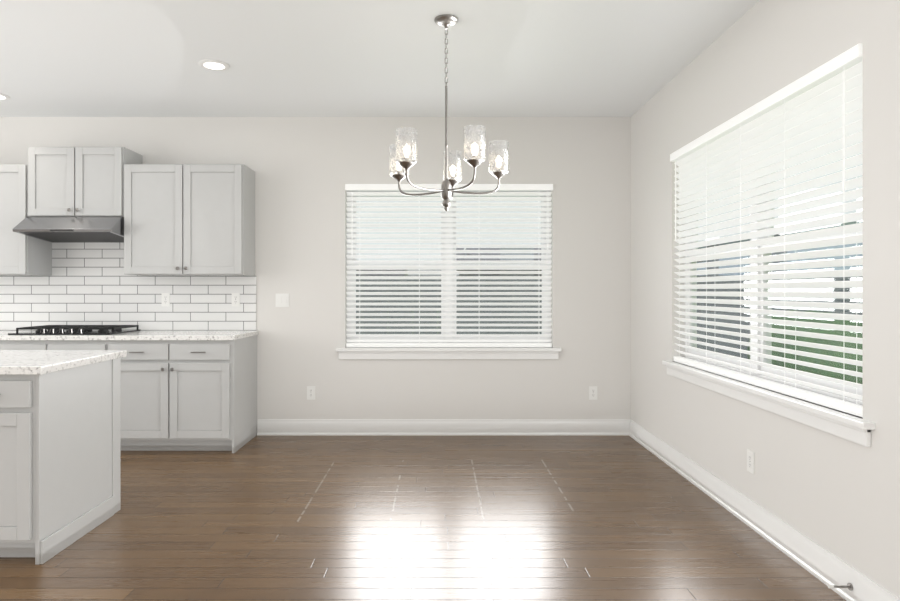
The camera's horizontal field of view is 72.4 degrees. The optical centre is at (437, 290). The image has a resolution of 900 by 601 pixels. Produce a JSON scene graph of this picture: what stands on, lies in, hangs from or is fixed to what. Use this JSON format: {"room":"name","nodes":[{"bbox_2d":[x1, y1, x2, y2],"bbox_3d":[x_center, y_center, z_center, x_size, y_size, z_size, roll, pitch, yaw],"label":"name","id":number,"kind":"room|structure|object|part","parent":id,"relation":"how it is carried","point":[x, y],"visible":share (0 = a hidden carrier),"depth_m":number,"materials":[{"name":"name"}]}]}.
{"room":"kitchen","nodes":[
{"label":"kitchen","id":0,"kind":"room"},
{"bbox_2d":[0,117,630,420],"bbox_3d":[-1.970,-0.130,5.380,7.580,2.740,0.160,0,0,0],"label":"wall","id":1,"kind":"structure","parent":0,"point":[306,169],"depth_m":5.30,"materials":[{"name":"white paint"}]},
{"bbox_2d":[0,164,55,278],"bbox_3d":[-3.839,-0.580,5.130,1.038,0.896,0.335,0,0,0],"label":"upper cabinet","id":2,"kind":"object","parent":1,"relation":"attached to","point":[18,260],"depth_m":4.97,"materials":[{"name":"wood"}]},
{"bbox_2d":[8,147,141,242],"bbox_3d":[-2.933,-0.791,5.045,0.775,0.753,0.505,0,0,0],"label":"upper cabinet","id":3,"kind":"object","parent":1,"relation":"attached to","point":[62,194],"depth_m":4.96,"materials":[{"name":"wood"}]},
{"bbox_2d":[12,216,142,242],"bbox_3d":[-2.933,-0.507,5.044,0.770,0.185,0.506,0,0,0],"label":"range hood","id":4,"kind":"object","parent":3,"relation":"attached to","point":[34,229],"depth_m":4.91,"materials":[{"name":"silver metal"}]},
{"bbox_2d":[0,220,256,330],"bbox_3d":[-3.581,-0.132,5.293,4.032,0.940,0.009,0,0,0],"label":"backsplash","id":5,"kind":"structure","parent":1,"relation":"attached to","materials":[{"name":"tile"}]},
{"bbox_2d":[161,293,169,306],"bbox_3d":[-2.340,0.075,5.284,0.070,0.115,0.007,0,0,0],"label":"outlet","id":6,"kind":"object","parent":5,"relation":"attached to","point":[165,297],"depth_m":5.28,"materials":[{"name":"white plastic"}]},
{"bbox_2d":[231,293,239,306],"bbox_3d":[-1.738,0.075,5.284,0.070,0.115,0.007,0,0,0],"label":"outlet","id":7,"kind":"object","parent":5,"relation":"attached to","point":[235,297],"depth_m":5.28,"materials":[{"name":"white plastic"}]},
{"bbox_2d":[120,163,255,278],"bbox_3d":[-2.060,-0.580,5.130,0.970,0.896,0.335,0,0,0],"label":"upper cabinet","id":8,"kind":"object","parent":1,"relation":"attached to","point":[150,268],"depth_m":4.97,"materials":[{"name":"wood"}]},
{"bbox_2d":[276,294,288,306],"bbox_3d":[-1.341,0.080,5.295,0.115,0.115,0.010,0,0,0],"label":"light switch","id":9,"kind":"object","parent":1,"relation":"attached to","point":[282,300],"visible":1,"depth_m":5.29,"materials":[{"name":"white plastic"}]},
{"bbox_2d":[307,386,314,399],"bbox_3d":[-1.094,0.878,5.296,0.070,0.115,0.007,0,0,0],"label":"electrical outlet","id":10,"kind":"object","parent":1,"relation":"attached to","point":[310,392],"visible":1,"depth_m":5.29,"materials":[{"name":"white plastic"}]},
{"bbox_2d":[257,419,630,435],"bbox_3d":[0.053,1.173,5.288,3.213,0.134,0.024,0,0,0],"label":"baseboard","id":11,"kind":"structure","parent":1,"relation":"attached to","point":[443,427],"depth_m":5.29,"materials":[{"name":"white wood"}]},
{"bbox_2d":[336,347,560,358],"bbox_3d":[0.090,0.539,5.320,1.930,0.098,0.130,0,0,0],"label":"sill","id":12,"kind":"structure","parent":1,"relation":"attached to","point":[448,353],"depth_m":5.28,"materials":[{"name":"white wood"}]},
{"bbox_2d":[347,190,550,342],"bbox_3d":[0.095,-0.215,5.419,1.790,1.410,0.078,0,0,0],"label":"window","id":13,"kind":"structure","parent":1,"relation":"in","point":[363,301],"depth_m":5.39,"materials":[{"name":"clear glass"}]},
{"bbox_2d":[345,184,552,346],"bbox_3d":[0.095,-0.215,5.323,1.789,1.407,0.074,0,0,0],"label":"window blind","id":14,"kind":"object","parent":13,"relation":"attached to","point":[438,186],"visible":0.94,"depth_m":5.33,"materials":[{"name":"white plastic"}]},
{"bbox_3d":[0.095,-0.215,5.419,1.790,1.410,0.078,0,0,0],"label":"window sashes","id":15,"kind":"part","parent":13,"relation":"part of","materials":[{"name":"white plastic"}]},
{"bbox_2d":[589,386,596,399],"bbox_3d":[1.336,0.878,5.296,0.070,0.115,0.007,0,0,0],"label":"electrical outlet","id":16,"kind":"object","parent":1,"relation":"attached to","point":[592,392],"visible":1,"depth_m":5.29,"materials":[{"name":"white plastic"}]},
{"bbox_2d":[0,0,758,116],"bbox_3d":[-1.970,-1.550,1.050,7.580,0.100,8.820,0,0,0],"label":"ceiling","id":17,"kind":"structure","parent":0,"point":[362,58],"depth_m":3.92,"materials":[{"name":"white paint"}]},
{"bbox_2d":[0,93,9,99],"bbox_3d":[-3.400,-1.495,4.720,0.196,0.010,0.196,0,0,0],"label":"recessed light","id":18,"kind":"object","parent":17,"relation":"in","point":[4,97],"visible":0.96,"depth_m":4.74,"materials":[{"name":"white plastic"}]},
{"bbox_2d":[198,59,229,70],"bbox_3d":[-1.486,-1.495,4.080,0.196,0.010,0.196,0,0,0],"label":"recessed light","id":19,"kind":"object","parent":17,"relation":"in","point":[213,65],"visible":1,"depth_m":4.07,"materials":[{"name":"white plastic"}]},
{"bbox_2d":[389,14,508,211],"bbox_3d":[0.059,-0.969,3.416,0.677,1.062,0.674,0,0,0],"label":"chandelier","id":20,"kind":"object","parent":17,"relation":"hanging from","point":[402,155],"visible":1,"depth_m":3.39,"materials":[{"name":"silver metal"}]},
{"bbox_2d":[0,435,845,600],"bbox_3d":[-1.970,1.270,1.050,7.580,0.060,8.820,0,0,0],"label":"floor","id":21,"kind":"structure","parent":0,"point":[442,518],"depth_m":3.16,"materials":[{"name":"brown wood"}]},
{"bbox_2d":[0,339,115,349],"bbox_3d":[-2.978,0.807,4.988,1.053,0.865,0.619,0,0,0],"label":"base cabinet","id":22,"kind":"object","parent":21,"relation":"on","point":[5,344],"depth_m":4.68,"materials":[{"name":"wood"}]},
{"bbox_2d":[0,358,119,564],"bbox_3d":[-2.924,0.808,3.114,2.262,0.865,0.756,0,0,0],"label":"kitchen island","id":23,"kind":"object","parent":21,"relation":"on","point":[59,451],"depth_m":2.91,"materials":[{"name":"white wood"}]},
{"bbox_2d":[0,350,126,373],"bbox_3d":[-2.930,0.357,3.130,2.310,0.037,0.759,0,0,0],"label":"island countertop","id":24,"kind":"structure","parent":23,"relation":"on","point":[46,361],"depth_m":3.12,"materials":[{"name":"white stone"}]},
{"bbox_2d":[116,335,256,452],"bbox_3d":[-2.075,0.807,4.988,1.035,0.865,0.619,0,0,0],"label":"base cabinet","id":25,"kind":"object","parent":21,"relation":"on","point":[176,394],"depth_m":4.69,"materials":[{"name":"wood"}]},
{"bbox_2d":[0,331,258,338],"bbox_3d":[-3.570,0.356,4.980,4.054,0.037,0.634,0,0,0],"label":"countertop","id":26,"kind":"structure","parent":25,"relation":"on","point":[3,334],"depth_m":4.67,"materials":[{"name":"white stone"}]},
{"bbox_2d":[8,323,139,334],"bbox_3d":[-2.917,0.313,4.977,0.785,0.050,0.490,0,0,0],"label":"cooktop","id":27,"kind":"object","parent":26,"relation":"in","point":[41,328],"depth_m":4.90,"materials":[{"name":"black metal"}]},
{"bbox_2d":[631,0,899,597],"bbox_3d":[1.740,-0.130,0.970,0.160,2.740,8.660,0,0,0],"label":"wall","id":28,"kind":"structure","parent":0,"point":[838,497],"depth_m":2.93,"materials":[{"name":"white paint"}]},
{"bbox_2d":[747,449,753,473],"bbox_3d":[1.656,0.904,3.260,0.007,0.115,0.070,0,0,0],"label":"electrical outlet","id":29,"kind":"object","parent":28,"relation":"attached to","point":[750,461],"visible":1,"depth_m":3.26,"materials":[{"name":"white plastic"}]},
{"bbox_2d":[629,420,899,600],"bbox_3d":[1.648,1.173,1.038,0.024,0.134,8.476,0,0,0],"label":"baseboard","id":30,"kind":"structure","parent":28,"relation":"attached to","point":[820,563],"depth_m":3.02,"materials":[{"name":"white wood"}]},
{"bbox_2d":[662,360,874,446],"bbox_3d":[1.680,0.549,3.385,0.130,0.098,2.100,0,0,0],"label":"sill","id":31,"kind":"structure","parent":28,"relation":"attached to","point":[850,427],"depth_m":2.90,"materials":[{"name":"white wood"}]},
{"bbox_2d":[685,133,862,405],"bbox_3d":[1.779,-0.235,3.385,0.078,1.470,1.960,0,0,0],"label":"window","id":32,"kind":"structure","parent":28,"relation":"in","point":[804,328],"depth_m":3.32,"materials":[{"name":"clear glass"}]},
{"bbox_2d":[670,43,862,417],"bbox_3d":[1.683,-0.235,3.385,0.074,1.467,1.959,0,0,0],"label":"window blind","id":33,"kind":"object","parent":32,"relation":"attached to","point":[801,113],"visible":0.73,"depth_m":3.01,"materials":[{"name":"white plastic"}]},
{"bbox_3d":[1.779,-0.235,3.385,0.078,1.470,1.960,0,0,0],"label":"window sashes","id":34,"kind":"part","parent":32,"relation":"part of","materials":[{"name":"white plastic"}]},
{"bbox_2d":[828,583,852,590],"bbox_3d":[1.601,1.178,2.450,0.088,0.028,0.028,0,0,0],"label":"door stop","id":35,"kind":"object","parent":28,"relation":"attached to","point":[849,586],"visible":0.98,"depth_m":2.45,"materials":[{"name":"silver metal"}]},
{"label":"outside","id":36,"kind":"structure","parent":0,"visible":0},
{"bbox_3d":[0.000,1.790,25.000,160.000,0.200,130.000,0,0,0],"label":"ground","id":37,"kind":"structure","parent":36,"visible":0},
{"bbox_2d":[356,270,406,274],"bbox_3d":[-13.000,-0.610,71.300,18.700,4.600,12.700,0,0,0],"label":"house","id":38,"kind":"structure","parent":37,"relation":"on","point":[381,270],"depth_m":68.84,"materials":[{"name":"beige"}]},
{"bbox_2d":[456,248,704,274],"bbox_3d":[4.200,0.065,22.300,7.300,3.250,8.700,0,0,0],"label":"house","id":39,"kind":"structure","parent":37,"relation":"on","point":[500,258],"depth_m":18.30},
{"bbox_2d":[356,275,862,358],"bbox_3d":[-6.250,0.690,12.340,31.500,2.000,0.080,0,0,0],"label":"fence","id":40,"kind":"object","parent":37,"relation":"on","point":[698,331],"depth_m":12.30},
{"bbox_2d":[697,220,862,274],"bbox_3d":[15.750,-0.560,19.000,11.200,4.500,16.700,0,0,0],"label":"house","id":41,"kind":"structure","parent":37,"relation":"on","point":[826,248],"depth_m":17.82,"materials":[{"name":"white"}]},
{"bbox_2d":[747,310,862,383],"bbox_3d":[5.864,1.070,9.704,1.576,1.542,5.096,0,0,20],"label":"hedge","id":42,"kind":"object","parent":37,"relation":"on","point":[815,349],"depth_m":7.70,"materials":[{"name":"green plant"}]}
]}

